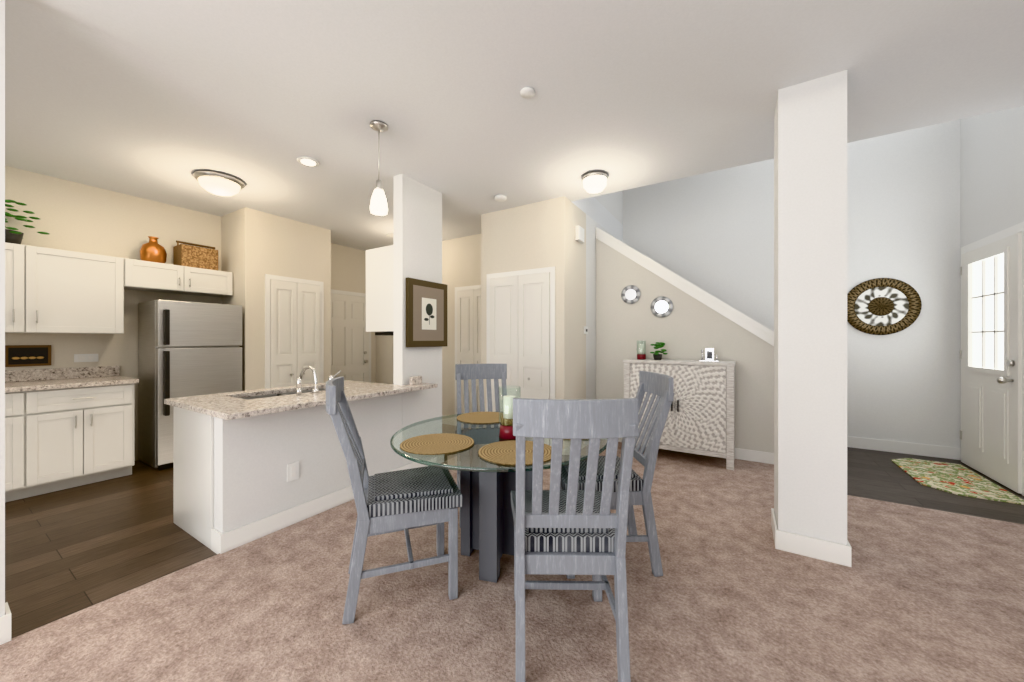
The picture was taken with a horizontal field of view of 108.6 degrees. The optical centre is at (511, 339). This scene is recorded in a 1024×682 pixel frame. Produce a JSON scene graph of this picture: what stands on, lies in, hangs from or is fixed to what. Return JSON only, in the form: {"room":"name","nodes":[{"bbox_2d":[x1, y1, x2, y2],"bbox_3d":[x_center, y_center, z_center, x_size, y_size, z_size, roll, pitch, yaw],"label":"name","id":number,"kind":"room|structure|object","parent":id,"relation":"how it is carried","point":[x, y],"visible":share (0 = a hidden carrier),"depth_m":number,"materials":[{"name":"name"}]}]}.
{"room":"dining area","nodes":[
{"label":"dining area","id":0,"kind":"room"},
{"bbox_2d":[5,166,375,460],"bbox_3d":[-3.953,-0.120,4.214,0.120,2.840,9.200,0,0,32],"label":"wall","id":1,"kind":"structure","parent":0,"point":[77,217],"depth_m":3.80,"materials":[{"name":"paint"}]},
{"bbox_2d":[5,242,40,332],"bbox_3d":[-4.369,-0.435,3.095,0.347,0.750,0.418,0,0,32],"label":"upper cabinet","id":2,"kind":"object","parent":1,"relation":"attached to","point":[22,262],"depth_m":3.12,"materials":[{"name":"white paint"}]},
{"bbox_2d":[5,345,50,366],"bbox_3d":[-4.401,0.145,3.350,0.022,0.190,0.260,0,0,32],"label":"picture","id":3,"kind":"object","parent":1,"relation":"attached to","point":[26,355],"visible":1,"depth_m":3.34,"materials":[{"name":"brown wood"}]},
{"bbox_2d":[41,247,128,333],"bbox_3d":[-4.148,-0.435,3.450,0.347,0.750,0.654,0,0,32],"label":"upper cabinet","id":4,"kind":"object","parent":1,"relation":"attached to","point":[49,290],"depth_m":3.41,"materials":[{"name":"white paint"}]},
{"bbox_2d":[5,200,48,243],"bbox_3d":[-4.324,-1.010,3.160,0.397,0.395,0.449,0,0,32],"label":"ivy plant","id":5,"kind":"object","parent":4,"relation":"on","point":[13,236],"visible":0.73,"depth_m":3.16,"materials":[{"name":"green plant"}]},
{"bbox_2d":[74,354,97,361],"bbox_3d":[-4.223,0.180,3.651,0.009,0.080,0.160,0,0,32],"label":"outlet","id":6,"kind":"object","parent":1,"relation":"attached to","point":[85,357],"visible":1,"depth_m":3.65,"materials":[{"name":"white plastic"}]},
{"bbox_2d":[129,259,231,296],"bbox_3d":[-3.735,-0.670,4.117,0.347,0.280,0.915,0,0,32],"label":"upper cabinet","id":7,"kind":"object","parent":1,"relation":"attached to","point":[149,276],"depth_m":3.99,"materials":[{"name":"white paint"}]},
{"bbox_2d":[140,236,166,262],"bbox_3d":[-3.847,-0.956,3.948,0.210,0.285,0.210,0,0,32],"label":"jug","id":8,"kind":"object","parent":7,"relation":"on","point":[152,250],"visible":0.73,"depth_m":3.89,"materials":[{"name":"brown ceramic"}]},
{"bbox_2d":[173,240,217,270],"bbox_3d":[-3.661,-0.963,4.268,0.240,0.299,0.360,0,0,32],"label":"wicker basket","id":9,"kind":"object","parent":7,"relation":"on","point":[194,255],"visible":0.94,"depth_m":4.18,"materials":[{"name":"brown wicker"}]},
{"bbox_2d":[331,289,370,381],"bbox_3d":[-2.692,0.250,6.050,0.085,2.100,0.930,0,0,32],"label":"door","id":10,"kind":"structure","parent":1,"relation":"in","point":[350,348],"depth_m":6.09,"materials":[{"name":"white wood"}]},
{"bbox_2d":[0,0,441,616],"bbox_3d":[-2.338,-0.120,1.390,0.120,2.840,5.900,0,0,32],"label":"wall","id":11,"kind":"structure","parent":0,"point":[254,456],"depth_m":2.74,"materials":[{"name":"paint"}]},
{"bbox_2d":[0,607,10,644],"bbox_3d":[-2.988,1.235,0.211,0.012,0.130,3.210,0,0,32],"label":"baseboard","id":12,"kind":"structure","parent":11,"relation":"attached to","point":[5,620],"depth_m":1.56,"materials":[{"name":"white wood"}]},
{"bbox_2d":[287,461,298,481],"bbox_3d":[-1.528,0.920,2.570,0.009,0.120,0.080,0,0,32],"label":"outlet","id":13,"kind":"object","parent":11,"relation":"attached to","point":[292,471],"visible":1,"depth_m":2.56,"materials":[{"name":"white plastic"}]},
{"bbox_2d":[216,455,443,553],"bbox_3d":[-1.234,1.235,3.041,0.012,0.130,1.960,0,0,32],"label":"baseboard","id":14,"kind":"structure","parent":11,"relation":"attached to","point":[237,537],"depth_m":2.52,"materials":[{"name":"white wood"}]},
{"bbox_2d":[366,245,392,335],"bbox_3d":[-1.155,-0.472,3.816,0.417,0.855,0.530,0,0,32],"label":"wall cabinet","id":15,"kind":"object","parent":11,"relation":"attached to","point":[379,291],"depth_m":3.59,"materials":[{"name":"white paint"}]},
{"bbox_2d":[406,277,446,346],"bbox_3d":[-0.834,-0.255,3.658,0.043,0.650,0.540,0,0,32],"label":"picture","id":16,"kind":"object","parent":11,"relation":"attached to","point":[426,313],"visible":1,"depth_m":3.61,"materials":[{"name":"brown wood"}]},
{"bbox_2d":[221,207,330,390],"bbox_3d":[-3.089,-0.120,4.884,0.637,2.840,1.050,0,0,32],"label":"wall","id":17,"kind":"structure","parent":0,"point":[256,246],"depth_m":4.45,"materials":[{"name":"paint"}]},
{"bbox_2d":[265,274,323,388],"bbox_3d":[-2.767,0.253,4.737,0.060,2.095,0.730,0,0,32],"label":"door","id":18,"kind":"structure","parent":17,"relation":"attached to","point":[294,329],"depth_m":4.69,"materials":[{"name":"white wood"}]},
{"bbox_2d":[376,234,480,415],"bbox_3d":[-1.202,-0.120,5.874,2.810,2.840,0.120,0,0,32],"label":"wall","id":19,"kind":"structure","parent":0,"point":[461,261],"depth_m":5.64,"materials":[{"name":"paint"}]},
{"bbox_2d":[455,285,480,413],"bbox_3d":[-0.550,0.253,5.378,0.750,2.095,0.030,0,0,32],"label":"door","id":20,"kind":"structure","parent":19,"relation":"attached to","point":[467,324],"depth_m":5.42,"materials":[{"name":"white wood"}]},
{"bbox_2d":[0,439,1023,681],"bbox_3d":[0.169,1.292,0.872,4.690,0.016,7.660,0,0,32],"label":"floor","id":21,"kind":"structure","parent":0,"point":[910,594],"depth_m":1.74,"materials":[{"name":"brown carpet"}]},
{"bbox_2d":[326,377,462,623],"bbox_3d":[-0.620,0.746,1.926,0.630,1.083,0.469,0,0,-20],"label":"chair","id":22,"kind":"object","parent":21,"relation":"on","point":[405,500],"visible":0.96,"depth_m":1.78,"materials":[{"name":"paint"}]},
{"bbox_2d":[455,364,506,527],"bbox_3d":[-0.204,0.746,2.841,0.469,1.083,0.630,0,0,-12],"label":"chair","id":23,"kind":"object","parent":21,"relation":"on","point":[480,372],"visible":0.29,"depth_m":3.08,"materials":[{"name":"paint"}]},
{"bbox_2d":[390,412,606,582],"bbox_3d":[-0.067,0.914,2.180,1.244,0.738,1.244,0,0,32],"label":"dining table","id":24,"kind":"object","parent":21,"relation":"on","point":[487,519],"visible":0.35,"depth_m":2.11,"materials":[{"name":"clear glass"}]},
{"bbox_2d":[400,433,473,454],"bbox_3d":[-0.389,0.541,1.926,0.380,0.006,0.380,0,0,32],"label":"placemat","id":25,"kind":"object","parent":24,"relation":"on","point":[438,444],"visible":0.96,"depth_m":1.89,"materials":[{"name":"wicker"}]},
{"bbox_2d":[457,412,502,423],"bbox_3d":[-0.195,0.541,2.570,0.380,0.006,0.380,0,0,32],"label":"placemat","id":26,"kind":"object","parent":24,"relation":"on","point":[482,417],"visible":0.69,"depth_m":2.55,"materials":[{"name":"wicker"}]},
{"bbox_2d":[499,385,520,439],"bbox_3d":[-0.013,0.404,2.067,0.124,0.280,0.124,0,0,32],"label":"hurricane","id":27,"kind":"object","parent":24,"relation":"on","point":[506,427],"visible":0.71,"depth_m":2.03,"materials":[{"name":"red glass"}]},
{"bbox_2d":[478,440,550,465],"bbox_3d":[0.027,0.541,1.781,0.380,0.006,0.380,0,0,32],"label":"placemat","id":28,"kind":"object","parent":24,"relation":"on","point":[502,452],"visible":0.54,"depth_m":1.76,"materials":[{"name":"wicker"}]},
{"bbox_2d":[511,398,637,681],"bbox_3d":[0.224,0.746,1.550,0.469,1.083,0.630,0,0,1],"label":"chair","id":29,"kind":"object","parent":21,"relation":"on","point":[572,529],"visible":1,"depth_m":1.36,"materials":[{"name":"paint"}]},
{"bbox_2d":[560,371,674,578],"bbox_3d":[0.588,0.746,2.196,0.630,1.083,0.469,0,0,-1],"label":"chair","id":30,"kind":"object","parent":21,"relation":"on","point":[660,386],"visible":0.52,"depth_m":2.01,"materials":[{"name":"paint"}]},
{"bbox_2d":[623,358,735,469],"bbox_3d":[1.833,0.757,4.070,1.090,1.054,0.430,0,0,32],"label":"sideboard","id":31,"kind":"object","parent":21,"relation":"on","point":[729,455],"visible":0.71,"depth_m":3.73,"materials":[{"name":"white wood"}]},
{"bbox_2d":[637,341,645,359],"bbox_3d":[1.511,0.119,4.299,0.104,0.219,0.104,0,0,32],"label":"candle holder","id":32,"kind":"object","parent":31,"relation":"on","point":[641,355],"visible":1,"depth_m":4.27,"materials":[{"name":"red"}]},
{"bbox_2d":[650,342,667,359],"bbox_3d":[1.679,0.127,4.198,0.172,0.203,0.205,0,0,32],"label":"decorative plant","id":33,"kind":"object","parent":31,"relation":"on","point":[657,355],"visible":1,"depth_m":4.17,"materials":[{"name":"green plant"}]},
{"bbox_2d":[630,363,725,452],"bbox_3d":[1.724,0.695,3.894,0.930,0.860,0.037,0,0,32],"label":"doors","id":34,"kind":"structure","parent":31,"relation":"attached to","point":[696,418],"depth_m":3.80,"materials":[{"name":"white wood"}]},
{"bbox_2d":[699,348,718,361],"bbox_3d":[2.106,0.160,3.930,0.180,0.139,0.100,0,0,32],"label":"picture frame","id":35,"kind":"object","parent":31,"relation":"on","point":[709,354],"visible":1,"depth_m":3.92,"materials":[{"name":"white"}]},
{"bbox_2d":[5,447,1023,638],"bbox_3d":[-0.698,1.330,2.197,7.900,0.060,9.200,0,0,32],"label":"floor","id":36,"kind":"structure","parent":0,"point":[69,551],"depth_m":2.51,"materials":[{"name":"wood"}]},
{"bbox_2d":[5,390,40,501],"bbox_3d":[-4.267,0.858,3.003,0.617,0.884,0.422,0,0,32],"label":"base cabinet","id":37,"kind":"object","parent":36,"relation":"on","point":[23,408],"depth_m":2.97,"materials":[{"name":"white paint"}]},
{"bbox_2d":[41,383,133,493],"bbox_3d":[-4.037,0.858,3.374,0.617,0.884,0.696,0,0,32],"label":"base cabinet","id":38,"kind":"object","parent":36,"relation":"on","point":[60,439],"depth_m":3.25,"materials":[{"name":"white paint"}]},
{"bbox_2d":[5,366,138,392],"bbox_3d":[-4.439,0.341,2.697,0.647,0.142,2.310,0,0,32],"label":"countertop","id":39,"kind":"structure","parent":38,"relation":"on","point":[35,379],"depth_m":3.39,"materials":[{"name":"stone"}]},
{"bbox_2d":[138,300,241,469],"bbox_3d":[-3.524,0.453,4.069,0.677,1.695,0.725,0,0,32],"label":"refrigerator","id":40,"kind":"object","parent":36,"relation":"on","point":[186,349],"visible":0.75,"depth_m":3.81,"materials":[{"name":"silver metal"}]},
{"bbox_2d":[173,406,213,548],"bbox_3d":[-2.069,0.878,2.550,0.637,0.844,0.244,0,0,32],"label":"peninsula end panel","id":41,"kind":"object","parent":36,"relation":"on","point":[193,473],"depth_m":2.42,"materials":[{"name":"white paint"}]},
{"bbox_2d":[164,380,437,419],"bbox_3d":[-1.593,0.438,3.069,1.020,0.035,1.700,0,0,32],"label":"countertop","id":42,"kind":"structure","parent":41,"relation":"on","point":[229,405],"depth_m":2.63,"materials":[{"name":"stone"}]},
{"bbox_2d":[241,388,325,399],"bbox_3d":[-1.813,0.555,3.017,0.388,0.200,0.788,0,0,32],"label":"sink basin","id":43,"kind":"object","parent":42,"relation":"in","point":[272,395],"visible":0.08,"depth_m":3.08,"materials":[{"name":"silver metal"}]},
{"bbox_2d":[296,371,340,394],"bbox_3d":[-1.542,0.338,2.941,0.049,0.164,0.352,0,0,32],"label":"faucet","id":44,"kind":"object","parent":42,"relation":"on","point":[298,389],"visible":0.77,"depth_m":2.80,"materials":[{"name":"silver metal"}]},
{"bbox_2d":[299,366,317,388],"bbox_3d":[-1.648,0.315,2.974,0.245,0.209,0.022,0,0,32],"label":"spout","id":45,"kind":"object","parent":44,"relation":"attached to","point":[314,374],"visible":0.98,"depth_m":2.93,"materials":[{"name":"silver metal"}]},
{"bbox_2d":[409,376,421,384],"bbox_3d":[-0.910,0.382,3.482,0.045,0.074,0.120,0,0,32],"label":"block","id":46,"kind":"object","parent":42,"relation":"on","point":[413,380],"visible":1,"depth_m":3.45,"materials":[{"name":"beige stone"}]},
{"bbox_2d":[771,508,783,550],"bbox_3d":[1.716,1.235,2.407,0.012,0.130,0.350,0,0,32],"label":"baseboard","id":47,"kind":"structure","parent":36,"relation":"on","point":[778,535],"depth_m":2.26,"materials":[{"name":"white wood"}]},
{"bbox_2d":[780,530,847,564],"bbox_3d":[1.771,1.235,2.175,0.300,0.130,0.012,0,0,32],"label":"baseboard","id":48,"kind":"structure","parent":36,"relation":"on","point":[807,546],"depth_m":2.16,"materials":[{"name":"white wood"}]},
{"bbox_2d":[844,542,850,566],"bbox_3d":[2.003,1.235,2.229,0.012,0.130,0.350,0,0,32],"label":"baseboard","id":49,"kind":"structure","parent":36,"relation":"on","point":[847,548],"depth_m":2.09,"materials":[{"name":"white wood"}]},
{"bbox_2d":[891,458,1023,504],"bbox_3d":[4.113,1.294,3.487,0.560,0.011,1.100,0,0,32],"label":"entry rug","id":50,"kind":"object","parent":36,"relation":"on","point":[958,479],"visible":1,"depth_m":3.37,"materials":[{"name":"fabric"}]},
{"bbox_2d":[5,0,1023,250],"bbox_3d":[-0.698,-1.690,2.197,7.900,0.300,9.200,0,0,32],"label":"ceiling","id":51,"kind":"structure","parent":0,"point":[159,100],"depth_m":2.25,"materials":[{"name":"paint"}]},
{"bbox_2d":[193,170,244,195],"bbox_3d":[-2.795,-1.464,3.520,0.390,0.145,0.390,0,0,32],"label":"kitchen ceiling light","id":52,"kind":"object","parent":51,"relation":"attached to","point":[218,183],"visible":1,"depth_m":3.42,"materials":[{"name":"white glass"}]},
{"bbox_2d":[297,156,318,166],"bbox_3d":[-1.754,-1.530,3.169,0.170,0.013,0.170,0,0,32],"label":"recessed light","id":53,"kind":"object","parent":51,"relation":"in","point":[307,161],"visible":0.98,"depth_m":3.15,"materials":[{"name":"white"}]},
{"bbox_2d":[370,120,387,214],"bbox_3d":[-0.954,-1.224,2.638,0.120,0.627,0.120,0,0,32],"label":"pendant light","id":54,"kind":"object","parent":51,"relation":"hanging from","point":[378,205],"visible":1,"depth_m":2.61,"materials":[{"name":"white glass"}]},
{"bbox_2d":[494,195,506,201],"bbox_3d":[-0.124,-1.520,3.959,0.130,0.035,0.130,0,0,32],"label":"smoke detector","id":55,"kind":"object","parent":51,"relation":"attached to","point":[500,198],"visible":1,"depth_m":3.92,"materials":[{"name":"white plastic"}]},
{"bbox_2d":[520,87,534,98],"bbox_3d":[0.096,-1.530,2.281,0.090,0.014,0.090,0,0,32],"label":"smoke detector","id":56,"kind":"object","parent":51,"relation":"attached to","point":[527,92],"visible":0.98,"depth_m":2.27,"materials":[{"name":"white plastic"}]},
{"bbox_2d":[582,171,607,192],"bbox_3d":[0.778,-1.462,3.459,0.240,0.150,0.240,0,0,32],"label":"ceiling light","id":57,"kind":"object","parent":51,"relation":"attached to","point":[594,181],"visible":1,"depth_m":3.38,"materials":[{"name":"white glass"}]},
{"bbox_2d":[481,196,585,448],"bbox_3d":[0.262,-0.120,4.514,1.110,2.840,0.650,0,0,32],"label":"wall","id":58,"kind":"structure","parent":0,"point":[540,234],"depth_m":4.18,"materials":[{"name":"paint"}]},
{"bbox_2d":[486,266,554,445],"bbox_3d":[0.077,0.253,4.225,0.910,2.095,0.030,0,0,32],"label":"door","id":59,"kind":"structure","parent":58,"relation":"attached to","point":[520,323],"depth_m":4.18,"materials":[{"name":"white wood"}]},
{"bbox_2d":[575,225,583,242],"bbox_3d":[0.787,-1.220,4.259,0.045,0.160,0.170,0,0,32],"label":"door chime","id":60,"kind":"object","parent":58,"relation":"attached to","point":[579,233],"visible":1,"depth_m":4.20,"materials":[{"name":"white plastic"}]},
{"bbox_2d":[586,191,622,398],"bbox_3d":[1.288,-1.400,5.231,0.120,5.400,1.650,0,0,32],"label":"wall","id":61,"kind":"structure","parent":0,"point":[612,203],"depth_m":4.70,"materials":[{"name":"paint"}]},
{"bbox_2d":[562,439,588,454],"bbox_3d":[0.811,1.235,4.353,0.035,0.130,0.985,0,0,32],"label":"baseboard","id":62,"kind":"structure","parent":61,"relation":"attached to","point":[582,445],"depth_m":4.02,"materials":[{"name":"white"}]},
{"bbox_2d":[584,326,587,333],"bbox_3d":[0.895,-0.115,4.457,0.022,0.090,0.100,0,0,32],"label":"thermostat","id":63,"kind":"object","parent":61,"relation":"attached to","point":[585,330],"visible":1,"depth_m":4.42,"materials":[{"name":"white plastic"}]},
{"bbox_2d":[596,238,773,452],"bbox_3d":[2.147,-0.059,4.222,2.397,2.719,0.120,0,0,32],"label":"wall","id":64,"kind":"structure","parent":0,"point":[688,327],"depth_m":4.30,"materials":[{"name":"paint"}]},
{"bbox_2d":[621,285,639,303],"bbox_3d":[1.470,-0.560,4.556,0.230,0.230,0.020,0,0,32],"label":"round mirror","id":65,"kind":"object","parent":64,"relation":"attached to","point":[630,294],"visible":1,"depth_m":4.55,"materials":[{"name":"silver glass"}]},
{"bbox_2d":[651,296,672,316],"bbox_3d":[1.776,-0.390,4.366,0.250,0.250,0.020,0,0,32],"label":"round mirror","id":66,"kind":"object","parent":64,"relation":"attached to","point":[661,306],"visible":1,"depth_m":4.36,"materials":[{"name":"silver glass"}]},
{"bbox_2d":[595,226,773,345],"bbox_3d":[2.147,-0.518,4.222,2.397,1.913,0.170,0,0,32],"label":"trim","id":67,"kind":"structure","parent":64,"relation":"on","point":[759,330],"depth_m":4.20,"materials":[{"name":"white wood"}]},
{"bbox_2d":[618,438,773,463],"bbox_3d":[2.110,1.235,4.163,2.397,0.130,0.012,0,0,32],"label":"baseboard","id":68,"kind":"structure","parent":64,"relation":"attached to","point":[742,454],"depth_m":3.88,"materials":[{"name":"white wood"}]},
{"bbox_2d":[623,119,959,447],"bbox_3d":[3.348,-1.400,4.996,3.870,5.400,0.120,0,0,32],"label":"wall","id":69,"kind":"structure","parent":0,"point":[712,233],"depth_m":4.34,"materials":[{"name":"paint"}]},
{"bbox_2d":[847,278,921,334],"bbox_3d":[4.313,-0.390,4.303,0.670,0.670,0.036,0,0,32],"label":"art","id":70,"kind":"object","parent":69,"relation":"attached to","point":[881,306],"visible":0.94,"depth_m":4.29,"materials":[{"name":"brown wicker"}]},
{"bbox_2d":[847,436,960,459],"bbox_3d":[4.396,1.235,4.265,1.077,0.130,0.012,0,0,32],"label":"baseboard","id":71,"kind":"structure","parent":69,"relation":"attached to","point":[947,452],"depth_m":4.20,"materials":[{"name":"white wood"}]},
{"bbox_2d":[774,70,846,544],"bbox_3d":[1.860,-0.120,2.318,0.320,2.840,0.320,0,0,32],"label":"column","id":72,"kind":"structure","parent":0,"point":[810,308],"depth_m":2.18,"materials":[{"name":"paint"}]},
{"bbox_2d":[960,106,1023,447],"bbox_3d":[2.567,-1.400,0.174,0.120,5.400,9.200,0,0,32],"label":"wall","id":73,"kind":"structure","parent":0,"point":[991,173],"depth_m":3.51,"materials":[{"name":"paint"}]},
{"bbox_2d":[960,222,1023,495],"bbox_3d":[4.478,0.158,3.502,0.129,2.285,1.080,0,0,32],"label":"entry door","id":74,"kind":"structure","parent":73,"relation":"in","point":[992,356],"depth_m":3.39,"materials":[{"name":"white wood"}]}
]}

